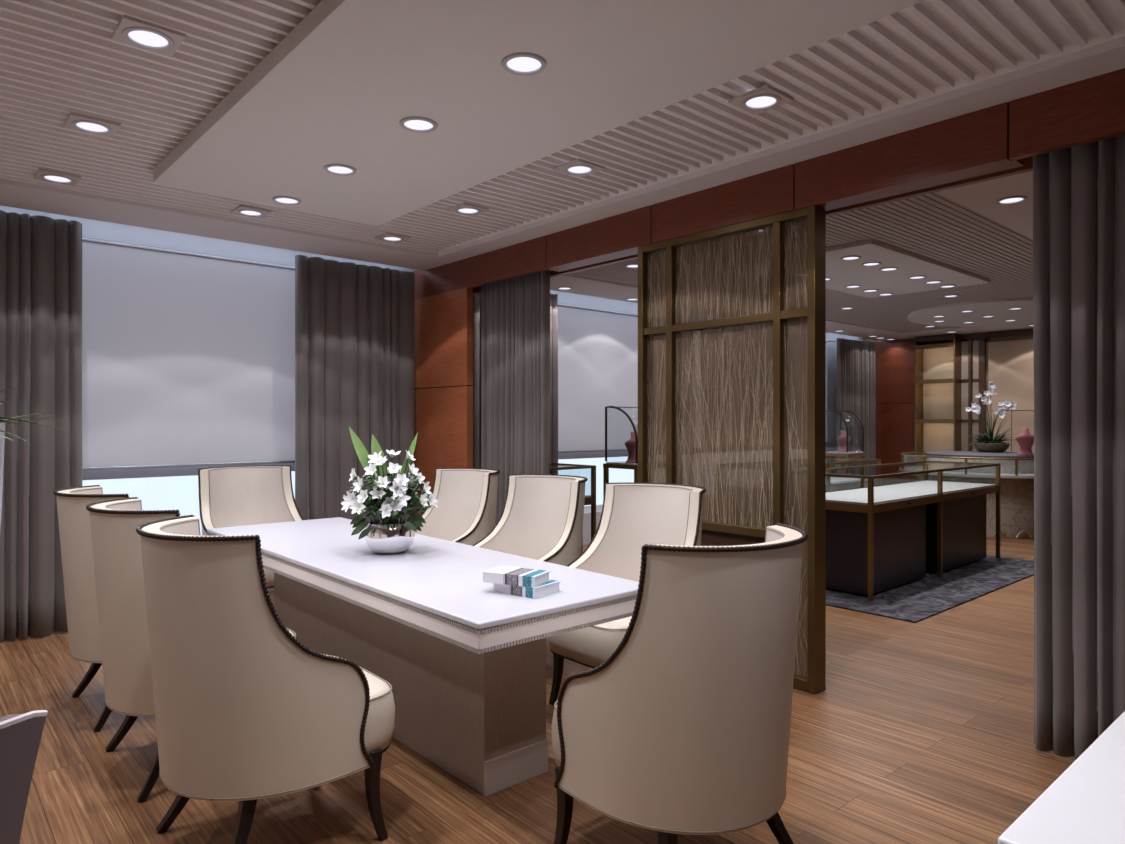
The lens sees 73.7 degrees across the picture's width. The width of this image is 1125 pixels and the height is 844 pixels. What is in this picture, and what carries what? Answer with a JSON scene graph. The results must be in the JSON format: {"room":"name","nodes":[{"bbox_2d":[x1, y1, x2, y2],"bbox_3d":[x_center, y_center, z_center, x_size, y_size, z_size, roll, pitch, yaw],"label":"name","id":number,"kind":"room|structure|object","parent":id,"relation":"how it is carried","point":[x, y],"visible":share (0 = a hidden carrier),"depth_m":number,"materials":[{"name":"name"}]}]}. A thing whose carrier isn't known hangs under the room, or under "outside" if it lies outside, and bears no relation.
{"room":"meeting room","nodes":[
{"label":"meeting room","id":0,"kind":"room"},
{"bbox_2d":[0,206,863,591],"bbox_3d":[0.028,-0.025,8.321,13.450,2.800,0.215,0,0,-41],"label":"wall","id":1,"kind":"structure","parent":0,"point":[92,229],"depth_m":6.01,"materials":[{"name":"paint"}]},
{"bbox_2d":[82,237,294,470],"bbox_3d":[-2.784,-0.469,5.651,2.260,1.612,0.026,0,0,-41],"label":"roller blind","id":2,"kind":"object","parent":1,"relation":"attached to","point":[188,358],"visible":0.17,"depth_m":5.60,"materials":[{"name":"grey fabric"}]},
{"bbox_2d":[82,463,294,479],"bbox_3d":[-2.867,-0.130,5.745,2.300,2.310,0.050,0,0,-41],"label":"window","id":3,"kind":"structure","parent":1,"relation":"in","point":[175,471],"depth_m":5.53,"materials":[{"name":"clear glass"}]},
{"bbox_2d":[558,451,627,512],"bbox_3d":[1.689,-0.130,9.763,6.450,2.310,0.050,0,0,-41],"label":"window","id":4,"kind":"structure","parent":1,"relation":"in","point":[587,509],"depth_m":8.53,"materials":[{"name":"clear glass"}]},
{"bbox_2d":[558,303,637,452],"bbox_3d":[0.546,-0.469,8.588,3.060,1.612,0.026,0,0,-41],"label":"roller blind","id":5,"kind":"object","parent":1,"relation":"attached to","point":[598,348],"visible":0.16,"depth_m":8.42,"materials":[{"name":"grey fabric"}]},
{"bbox_2d":[826,341,827,443],"bbox_3d":[2.968,-0.469,10.725,3.160,1.612,0.026,0,0,-41],"label":"roller blind","id":6,"kind":"object","parent":1,"relation":"attached to","point":[826,341],"visible":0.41,"depth_m":11.76,"materials":[{"name":"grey fabric"}]},
{"bbox_2d":[471,293,557,474],"bbox_3d":[-0.527,0.028,7.272,1.270,2.665,0.084,0,0,-41],"label":"curtain","id":7,"kind":"object","parent":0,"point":[476,385],"visible":0.09,"depth_m":7.09,"materials":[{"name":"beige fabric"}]},
{"bbox_2d":[0,537,1075,843],"bbox_3d":[2.627,1.425,5.450,13.750,0.100,8.100,0,0,-41],"label":"floor","id":8,"kind":"structure","parent":0,"point":[921,732],"depth_m":2.95,"materials":[{"name":"brown wood"}]},
{"bbox_2d":[0,710,47,843],"bbox_3d":[-1.344,0.949,1.345,0.639,0.855,0.605,0,0,-41],"label":"chair","id":9,"kind":"object","parent":8,"relation":"on","point":[20,734],"visible":1,"depth_m":1.33,"materials":[{"name":"grey fabric"}]},
{"bbox_2d":[0,386,64,527],"bbox_3d":[-2.851,0.550,3.582,0.821,1.650,0.780,0,0,-41],"label":"potted plant","id":10,"kind":"object","parent":8,"relation":"on","point":[2,425],"visible":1,"depth_m":3.65,"materials":[{"name":"green plant"}]},
{"bbox_2d":[53,485,128,731],"bbox_3d":[-2.065,0.853,3.712,0.754,1.061,0.680,0,0,-41],"label":"armchair","id":11,"kind":"object","parent":8,"relation":"on","point":[73,516],"visible":0.31,"depth_m":3.40,"materials":[{"name":"beige leather"}]},
{"bbox_2d":[86,497,295,802],"bbox_3d":[-1.520,0.853,3.095,0.754,1.061,0.680,0,0,-41],"label":"armchair","id":12,"kind":"object","parent":8,"relation":"on","point":[116,543],"visible":0.44,"depth_m":2.78,"materials":[{"name":"beige fabric"}]},
{"bbox_2d":[198,465,303,587],"bbox_3d":[-2.157,0.853,5.235,0.680,1.061,0.754,0,0,-41],"label":"armchair","id":13,"kind":"object","parent":8,"relation":"on","point":[229,496],"visible":0.52,"depth_m":5.46,"materials":[{"name":"beige leather"}]},
{"bbox_2d":[136,514,394,843],"bbox_3d":[-0.974,0.853,2.475,0.754,1.061,0.680,0,0,-41],"label":"armchair","id":14,"kind":"object","parent":8,"relation":"on","point":[246,712],"visible":1,"depth_m":2.18,"materials":[{"name":"beige leather"}]},
{"bbox_2d":[207,517,638,796],"bbox_3d":[-0.862,1.000,3.631,0.825,0.750,2.755,0,0,-41],"label":"meeting table","id":15,"kind":"object","parent":8,"relation":"on","point":[463,660],"visible":0.76,"depth_m":2.94,"materials":[{"name":"white wood"}]},
{"bbox_2d":[341,427,437,553],"bbox_3d":[-0.826,0.322,3.597,0.441,0.607,0.416,0,0,9],"label":"flower arrangement","id":16,"kind":"object","parent":15,"relation":"on","point":[387,535],"visible":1,"depth_m":3.52,"materials":[{"name":"white plant"}]},
{"bbox_2d":[364,519,414,553],"bbox_3d":[-0.828,0.552,3.599,0.238,0.146,0.238,0,0,-41],"label":"bowl","id":17,"kind":"object","parent":15,"relation":"on","point":[394,536],"depth_m":3.51,"materials":[{"name":"white ceramic"}]},
{"bbox_2d":[493,579,560,598],"bbox_3d":[-0.130,0.606,2.768,0.200,0.038,0.150,0,0,38],"label":"book","id":18,"kind":"object","parent":15,"relation":"on","point":[551,587],"visible":0.68,"depth_m":2.71,"materials":[{"name":"white paper"}]},
{"bbox_2d":[483,566,550,587],"bbox_3d":[-0.168,0.568,2.760,0.215,0.038,0.125,0,0,27],"label":"book","id":19,"kind":"object","parent":18,"relation":"on","point":[525,577],"visible":1,"depth_m":2.72,"materials":[{"name":"white paper"}]},
{"bbox_2d":[415,468,499,545],"bbox_3d":[-0.779,0.853,4.913,0.754,1.061,0.680,0,0,-41],"label":"armchair","id":20,"kind":"object","parent":8,"relation":"on","point":[465,513],"visible":0.5,"depth_m":5.17,"materials":[{"name":"beige leather"}]},
{"bbox_2d":[472,474,587,565],"bbox_3d":[-0.224,0.853,4.283,0.754,1.061,0.680,0,0,-41],"label":"armchair","id":21,"kind":"object","parent":8,"relation":"on","point":[541,518],"visible":0.52,"depth_m":4.54,"materials":[{"name":"beige leather"}]},
{"bbox_2d":[550,463,595,553],"bbox_3d":[-0.169,0.875,6.451,0.712,1.000,0.582,0,0,-41],"label":"display case","id":22,"kind":"object","parent":8,"relation":"on","point":[589,499],"depth_m":6.46,"materials":[{"name":"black metal"}]},
{"bbox_2d":[603,406,637,498],"bbox_3d":[0.760,0.612,7.044,0.640,1.526,0.430,0,0,-41],"label":"arched showcase","id":23,"kind":"object","parent":8,"relation":"on","point":[619,465],"visible":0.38,"depth_m":6.88,"materials":[{"name":"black metal"}]},
{"bbox_2d":[625,432,637,462],"bbox_3d":[0.654,0.233,6.858,0.204,0.284,0.129,0,0,-21],"label":"bust","id":24,"kind":"object","parent":23,"relation":"on","point":[630,444],"visible":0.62,"depth_m":6.82,"materials":[{"name":"pink fabric"}]},
{"bbox_2d":[548,482,705,704],"bbox_3d":[0.332,0.853,3.653,0.754,1.061,0.680,0,0,-41],"label":"armchair","id":25,"kind":"object","parent":8,"relation":"on","point":[635,515],"visible":0.44,"depth_m":3.88,"materials":[{"name":"beige leather"}]},
{"bbox_2d":[551,523,807,843],"bbox_3d":[0.359,0.853,2.299,0.680,1.061,0.754,0,0,-41],"label":"armchair","id":26,"kind":"object","parent":8,"relation":"on","point":[684,728],"visible":1,"depth_m":2.00,"materials":[{"name":"beige leather"}]},
{"bbox_2d":[638,205,825,694],"bbox_3d":[0.910,0.141,4.267,0.106,2.468,1.213,0,0,-41],"label":"divider","id":27,"kind":"object","parent":8,"relation":"on","point":[732,318],"visible":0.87,"depth_m":4.13,"materials":[{"name":"brown wood"}]},
{"bbox_2d":[826,410,864,474],"bbox_3d":[3.530,0.612,9.407,0.440,1.526,0.340,0,0,-41],"label":"arched showcase","id":28,"kind":"object","parent":8,"relation":"on","point":[848,454],"visible":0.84,"depth_m":9.32,"materials":[{"name":"gold metal"}]},
{"bbox_2d":[837,430,850,451],"bbox_3d":[3.494,0.240,9.337,0.194,0.270,0.123,0,0,-21],"label":"bust","id":29,"kind":"object","parent":28,"relation":"on","point":[842,438],"visible":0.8,"depth_m":9.30,"materials":[{"name":"pink fabric"}]},
{"bbox_2d":[836,338,875,486],"bbox_3d":[4.654,0.037,11.844,1.150,2.645,0.080,0,0,-41],"label":"curtain","id":30,"kind":"object","parent":8,"relation":"on","point":[855,394],"visible":0.57,"depth_m":11.78,"materials":[{"name":"grey fabric"}]},
{"bbox_2d":[826,555,1033,622],"bbox_3d":[2.832,1.369,7.031,3.150,0.012,2.300,0,0,-41],"label":"area rug","id":31,"kind":"object","parent":8,"relation":"on","point":[918,600],"visible":0.21,"depth_m":6.03,"materials":[{"name":"grey carpet"}]},
{"bbox_2d":[826,457,880,491],"bbox_3d":[2.509,0.888,7.813,2.232,0.950,0.592,0,0,-41],"label":"display case","id":32,"kind":"object","parent":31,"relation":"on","point":[833,484],"depth_m":7.99,"materials":[{"name":"gold metal"}]},
{"bbox_2d":[826,461,999,600],"bbox_3d":[3.121,0.888,6.873,2.692,0.950,0.732,0,0,-41],"label":"display case","id":33,"kind":"object","parent":31,"relation":"on","point":[879,538],"depth_m":6.30,"materials":[{"name":"brown wood"}]},
{"bbox_2d":[915,334,961,481],"bbox_3d":[5.798,0.025,11.571,0.285,2.700,0.595,0,0,-41],"label":"shelf unit","id":34,"kind":"object","parent":8,"relation":"on","point":[937,357],"visible":0.66,"depth_m":11.65,"materials":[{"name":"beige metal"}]},
{"bbox_2d":[898,451,1033,537],"bbox_3d":[5.420,0.886,9.607,2.040,0.977,2.040,0,0,-41],"label":"counter","id":35,"kind":"object","parent":8,"relation":"on","point":[1016,471],"depth_m":8.90,"materials":[{"name":"grey stone"}]},
{"bbox_2d":[964,381,1016,451],"bbox_3d":[5.665,-0.075,9.956,0.721,0.943,0.705,0,0,-27],"label":"potted orchid","id":36,"kind":"object","parent":35,"relation":"on","point":[988,443],"visible":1,"depth_m":9.90,"materials":[{"name":"white plant"}]},
{"bbox_2d":[973,443,1009,451],"bbox_3d":[5.690,0.338,9.952,0.517,0.118,0.423,0,0,-41],"label":"bowl","id":37,"kind":"object","parent":36,"relation":"attached to","point":[983,447],"depth_m":9.78,"materials":[{"name":"brown ceramic"}]},
{"bbox_2d":[1015,428,1033,454],"bbox_3d":[5.564,0.236,9.007,0.235,0.327,0.148,0,0,19],"label":"bust","id":38,"kind":"object","parent":35,"relation":"on","point":[1025,440],"visible":0.94,"depth_m":8.97,"materials":[{"name":"pink fabric"}]},
{"bbox_2d":[998,711,1124,843],"bbox_3d":[1.479,1.000,1.345,1.522,0.750,0.770,0,0,-41],"label":"table","id":39,"kind":"object","parent":8,"relation":"on","point":[1085,804],"visible":1,"depth_m":1.22,"materials":[{"name":"white wood"}]},
{"bbox_2d":[557,287,572,289],"bbox_3d":[0.022,-1.332,7.455,0.160,0.016,0.160,0,0,-41],"label":"recessed light","id":40,"kind":"object","parent":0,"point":[558,288],"visible":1,"depth_m":7.47,"materials":[{"name":"white glass"}]},
{"bbox_2d":[625,298,637,300],"bbox_3d":[0.761,-1.332,8.122,0.160,0.016,0.160,0,0,-41],"label":"recessed light","id":41,"kind":"object","parent":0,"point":[627,299],"visible":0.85,"depth_m":8.14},
{"bbox_2d":[147,0,1124,251],"bbox_3d":[2.627,-1.442,5.450,13.750,0.167,8.100,0,0,-41],"label":"ceiling","id":42,"kind":"structure","parent":0,"point":[1106,8],"depth_m":2.81,"materials":[{"name":"paint"}]},
{"bbox_2d":[153,0,924,224],"bbox_3d":[0.080,-1.304,2.416,1.311,0.069,5.318,0,0,-41],"label":"ceiling panel","id":43,"kind":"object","parent":42,"relation":"attached to","point":[338,88],"depth_m":2.83,"materials":[{"name":"white paint"}]},
{"bbox_2d":[272,196,300,204],"bbox_3d":[-1.577,-1.270,4.289,0.160,0.016,0.160,0,0,-41],"label":"recessed light","id":44,"kind":"object","parent":43,"relation":"attached to","point":[285,200],"visible":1,"depth_m":4.29,"materials":[{"name":"white glass"}]},
{"bbox_2d":[324,164,356,175],"bbox_3d":[-1.116,-1.270,3.765,0.160,0.016,0.160,0,0,-41],"label":"recessed light","id":45,"kind":"object","parent":43,"relation":"attached to","point":[336,169],"visible":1,"depth_m":3.77,"materials":[{"name":"white glass"}]},
{"bbox_2d":[399,116,437,132],"bbox_3d":[-0.613,-1.270,3.196,0.160,0.016,0.160,0,0,-41],"label":"recessed light","id":46,"kind":"object","parent":43,"relation":"attached to","point":[417,124],"visible":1,"depth_m":3.20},
{"bbox_2d":[501,52,546,75],"bbox_3d":[-0.136,-1.270,2.655,0.160,0.016,0.160,0,0,-41],"label":"recessed light","id":47,"kind":"object","parent":43,"relation":"attached to","point":[519,63],"visible":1,"depth_m":2.65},
{"bbox_2d":[0,0,1124,252],"bbox_3d":[-0.446,-1.353,1.990,4.365,0.027,6.695,0,0,-41],"label":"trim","id":48,"kind":"structure","parent":42,"relation":"attached to","point":[58,58],"depth_m":3.15,"materials":[{"name":"paint"}]},
{"bbox_2d":[34,168,80,185],"bbox_3d":[-2.756,-1.333,4.094,0.190,0.018,0.190,0,0,-41],"label":"recessed light","id":49,"kind":"object","parent":48,"relation":"attached to","point":[47,175],"visible":1,"depth_m":4.07,"materials":[{"name":"paint"}]},
{"bbox_2d":[64,112,120,137],"bbox_3d":[-2.117,-1.333,3.376,0.190,0.018,0.190,0,0,-41],"label":"recessed light","id":50,"kind":"object","parent":48,"relation":"attached to","point":[75,121],"visible":1,"depth_m":3.36,"materials":[{"name":"paint"}]},
{"bbox_2d":[111,14,185,56],"bbox_3d":[-1.434,-1.333,2.598,0.190,0.018,0.190,0,0,-41],"label":"recessed light","id":51,"kind":"object","parent":48,"relation":"attached to","point":[131,31],"visible":1,"depth_m":2.58,"materials":[{"name":"paint"}]},
{"bbox_2d":[230,205,270,218],"bbox_3d":[-1.979,-1.333,4.761,0.190,0.018,0.190,0,0,-41],"label":"recessed light","id":52,"kind":"object","parent":48,"relation":"attached to","point":[244,210],"visible":1,"depth_m":4.74,"materials":[{"name":"paint"}]},
{"bbox_2d":[374,232,410,242],"bbox_3d":[-1.232,-1.333,5.434,0.190,0.018,0.190,0,0,-41],"label":"recessed light","id":53,"kind":"object","parent":48,"relation":"attached to","point":[391,237],"visible":1,"depth_m":5.41,"materials":[{"name":"paint"}]},
{"bbox_2d":[447,202,488,215],"bbox_3d":[-0.594,-1.333,4.713,0.190,0.018,0.190,0,0,-41],"label":"recessed light","id":54,"kind":"object","parent":48,"relation":"attached to","point":[468,209],"visible":1,"depth_m":4.69,"materials":[{"name":"paint"}]},
{"bbox_2d":[554,158,604,177],"bbox_3d":[0.089,-1.333,3.946,0.190,0.018,0.190,0,0,-41],"label":"recessed light","id":55,"kind":"object","parent":48,"relation":"attached to","point":[580,168],"visible":1,"depth_m":3.93,"materials":[{"name":"paint"}]},
{"bbox_2d":[728,84,793,114],"bbox_3d":[0.824,-1.333,3.112,0.190,0.018,0.190,0,0,-41],"label":"recessed light","id":56,"kind":"object","parent":48,"relation":"attached to","point":[766,97],"visible":1,"depth_m":3.10,"materials":[{"name":"paint"}]},
{"bbox_2d":[625,263,637,267],"bbox_3d":[0.615,-1.347,6.458,0.160,0.016,0.160,0,0,-41],"label":"recessed light","id":57,"kind":"object","parent":42,"relation":"in","point":[634,265],"visible":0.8,"depth_m":6.45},
{"bbox_2d":[840,307,853,309],"bbox_3d":[3.361,-1.347,8.858,0.160,0.016,0.160,0,0,-41],"label":"recessed light","id":58,"kind":"object","parent":42,"relation":"in","point":[842,308],"visible":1,"depth_m":8.87,"materials":[{"name":"white glass"}]},
{"bbox_2d":[826,239,989,297],"bbox_3d":[2.768,-1.331,6.748,2.360,0.031,1.180,0,0,-41],"label":"trim","id":59,"kind":"structure","parent":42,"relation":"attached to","point":[843,273],"depth_m":6.55,"materials":[{"name":"white paint"}]},
{"bbox_2d":[840,255,860,260],"bbox_3d":[2.307,-1.315,6.002,0.160,0.016,0.160,0,0,-41],"label":"recessed light","id":60,"kind":"object","parent":59,"relation":"attached to","point":[854,257],"visible":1,"depth_m":6.00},
{"bbox_2d":[844,285,861,287],"bbox_3d":[2.814,-1.315,7.263,0.160,0.016,0.160,0,0,-41],"label":"recessed light","id":61,"kind":"object","parent":59,"relation":"attached to","point":[847,286],"visible":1,"depth_m":7.27,"materials":[{"name":"white glass"}]},
{"bbox_2d":[862,289,878,292],"bbox_3d":[3.076,-1.315,7.494,0.160,0.016,0.160,0,0,-41],"label":"recessed light","id":62,"kind":"object","parent":59,"relation":"attached to","point":[866,290],"visible":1,"depth_m":7.49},
{"bbox_2d":[861,262,881,266],"bbox_3d":[2.564,-1.315,6.229,0.160,0.016,0.160,0,0,-41],"label":"recessed light","id":63,"kind":"object","parent":59,"relation":"attached to","point":[867,264],"visible":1,"depth_m":6.22,"materials":[{"name":"white glass"}]},
{"bbox_2d":[877,293,893,295],"bbox_3d":[3.322,-1.315,7.712,0.160,0.016,0.160,0,0,-41],"label":"recessed light","id":64,"kind":"object","parent":59,"relation":"attached to","point":[880,294],"visible":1,"depth_m":7.72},
{"bbox_2d":[879,267,898,271],"bbox_3d":[2.803,-1.315,6.439,0.160,0.016,0.160,0,0,-41],"label":"recessed light","id":65,"kind":"object","parent":59,"relation":"attached to","point":[886,269],"visible":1,"depth_m":6.45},
{"bbox_2d":[908,275,926,279],"bbox_3d":[3.218,-1.315,6.806,0.160,0.016,0.160,0,0,-41],"label":"recessed light","id":66,"kind":"object","parent":59,"relation":"attached to","point":[918,276],"visible":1,"depth_m":6.82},
{"bbox_2d":[924,280,942,283],"bbox_3d":[3.480,-1.315,7.037,0.160,0.016,0.160,0,0,-41],"label":"recessed light","id":67,"kind":"object","parent":59,"relation":"attached to","point":[932,281],"visible":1,"depth_m":7.03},
{"bbox_2d":[939,285,956,287],"bbox_3d":[3.726,-1.315,7.254,0.160,0.016,0.160,0,0,-41],"label":"recessed light","id":68,"kind":"object","parent":59,"relation":"attached to","point":[942,286],"visible":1,"depth_m":7.27,"materials":[{"name":"white glass"}]},
{"bbox_2d":[942,294,958,297],"bbox_3d":[4.143,-1.347,8.001,0.160,0.016,0.160,0,0,-41],"label":"recessed light","id":69,"kind":"object","parent":42,"relation":"in","point":[951,295],"visible":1,"depth_m":8.00,"materials":[{"name":"white glass"}]},
{"bbox_2d":[908,298,1032,326],"bbox_3d":[5.432,-1.331,9.231,2.480,0.031,2.080,0,0,-41],"label":"trim","id":70,"kind":"structure","parent":42,"relation":"attached to","point":[954,317],"depth_m":9.09,"materials":[{"name":"white paint"}]},
{"bbox_2d":[960,310,974,312],"bbox_3d":[4.794,-1.315,8.884,0.160,0.016,0.160,0,0,-41],"label":"recessed light","id":71,"kind":"object","parent":70,"relation":"attached to","point":[963,311],"visible":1,"depth_m":8.88,"materials":[{"name":"white glass"}]},
{"bbox_2d":[981,315,994,317],"bbox_3d":[5.292,-1.315,9.324,0.160,0.016,0.160,0,0,-41],"label":"recessed light","id":72,"kind":"object","parent":70,"relation":"attached to","point":[987,316],"visible":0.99,"depth_m":9.33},
{"bbox_2d":[1007,307,1022,309],"bbox_3d":[5.238,-1.315,8.675,0.160,0.016,0.160,0,0,-41],"label":"recessed light","id":73,"kind":"object","parent":70,"relation":"attached to","point":[1014,308],"visible":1,"depth_m":8.68,"materials":[{"name":"white glass"}]},
{"bbox_2d":[937,171,1032,238],"bbox_3d":[3.989,-1.331,4.322,3.900,0.031,2.405,0,0,-41],"label":"trim","id":74,"kind":"structure","parent":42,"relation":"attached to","point":[981,197],"depth_m":4.41,"materials":[{"name":"white paint"}]},
{"bbox_2d":[996,196,1026,204],"bbox_3d":[2.655,-1.315,4.435,0.160,0.016,0.160,0,0,-41],"label":"recessed light","id":75,"kind":"object","parent":74,"relation":"attached to","point":[1011,199],"visible":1,"depth_m":4.43,"materials":[{"name":"white glass"}]},
{"bbox_2d":[412,68,1124,299],"bbox_3d":[1.190,0.010,4.057,0.248,2.730,7.710,0,0,-41],"label":"wall","id":76,"kind":"structure","parent":0,"point":[969,148],"depth_m":3.64,"materials":[{"name":"brown wood"}]},
{"bbox_2d":[295,255,414,521],"bbox_3d":[-1.687,0.022,6.250,1.063,2.675,0.098,0,0,-41],"label":"curtain","id":77,"kind":"object","parent":76,"relation":"hanging from","point":[355,323],"visible":0.62,"depth_m":6.17,"materials":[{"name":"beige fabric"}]},
{"bbox_2d":[414,287,472,515],"bbox_3d":[-1.093,0.140,6.502,0.058,2.470,1.022,0,0,-41],"label":"wall panel","id":78,"kind":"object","parent":76,"relation":"attached to","point":[443,417],"depth_m":6.35,"materials":[{"name":"brown wood"}]},
{"bbox_2d":[481,270,549,524],"bbox_3d":[-0.393,0.087,5.851,0.074,2.545,0.825,0,0,-41],"label":"curtain","id":79,"kind":"object","parent":76,"relation":"hanging from","point":[515,312],"visible":0.57,"depth_m":5.82,"materials":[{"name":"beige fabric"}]},
{"bbox_2d":[0,36,1124,340],"bbox_3d":[2.733,-1.379,5.178,13.350,0.093,7.350,0,0,-41],"label":"trim","id":80,"kind":"structure","parent":76,"relation":"attached to","point":[1109,56],"depth_m":4.59,"materials":[{"name":"paint"}]},
{"bbox_2d":[0,210,81,641],"bbox_3d":[-3.499,0.022,4.649,0.903,2.675,0.102,0,0,-41],"label":"curtain","id":81,"kind":"object","parent":80,"relation":"hanging from","point":[41,256],"visible":0.84,"depth_m":4.77,"materials":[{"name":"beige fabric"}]},
{"bbox_2d":[414,102,1011,388],"bbox_3d":[0.883,-0.824,4.258,0.042,1.062,7.001,0,0,-41],"label":"trim","id":82,"kind":"structure","parent":76,"relation":"attached to","point":[1008,102],"depth_m":3.87,"materials":[{"name":"brown wood"}]},
{"bbox_2d":[570,192,1032,332],"bbox_3d":[4.497,-1.353,6.300,7.640,0.011,6.638,0,0,-41],"label":"ceiling","id":83,"kind":"structure","parent":76,"relation":"attached to","point":[933,226],"depth_m":5.96,"materials":[{"name":"paint"}]},
{"bbox_2d":[1033,135,1124,758],"bbox_3d":[2.221,0.089,2.866,0.077,2.548,0.760,0,0,-41],"label":"curtain","id":84,"kind":"object","parent":76,"relation":"hanging from","point":[1079,191],"visible":0.88,"depth_m":3.01,"materials":[{"name":"grey fabric"}]},
{"bbox_2d":[864,335,1033,410],"bbox_3d":[7.585,-0.025,9.844,0.100,2.800,7.930,0,0,-41],"label":"wall","id":85,"kind":"structure","parent":0,"point":[1026,336],"depth_m":11.02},
{"bbox_2d":[869,339,914,485],"bbox_3d":[5.349,0.025,12.258,0.060,2.700,0.910,0,0,-41],"label":"wall panel","id":86,"kind":"object","parent":85,"relation":"attached to","point":[895,359],"depth_m":12.18,"materials":[{"name":"brown wood"}]},
{"bbox_2d":[960,329,1033,452],"bbox_3d":[7.238,0.025,10.077,0.108,2.700,3.540,0,0,-41],"label":"panelling","id":87,"kind":"object","parent":85,"relation":"attached to","point":[1009,364],"visible":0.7,"depth_m":11.02,"materials":[{"name":"brown wood"}]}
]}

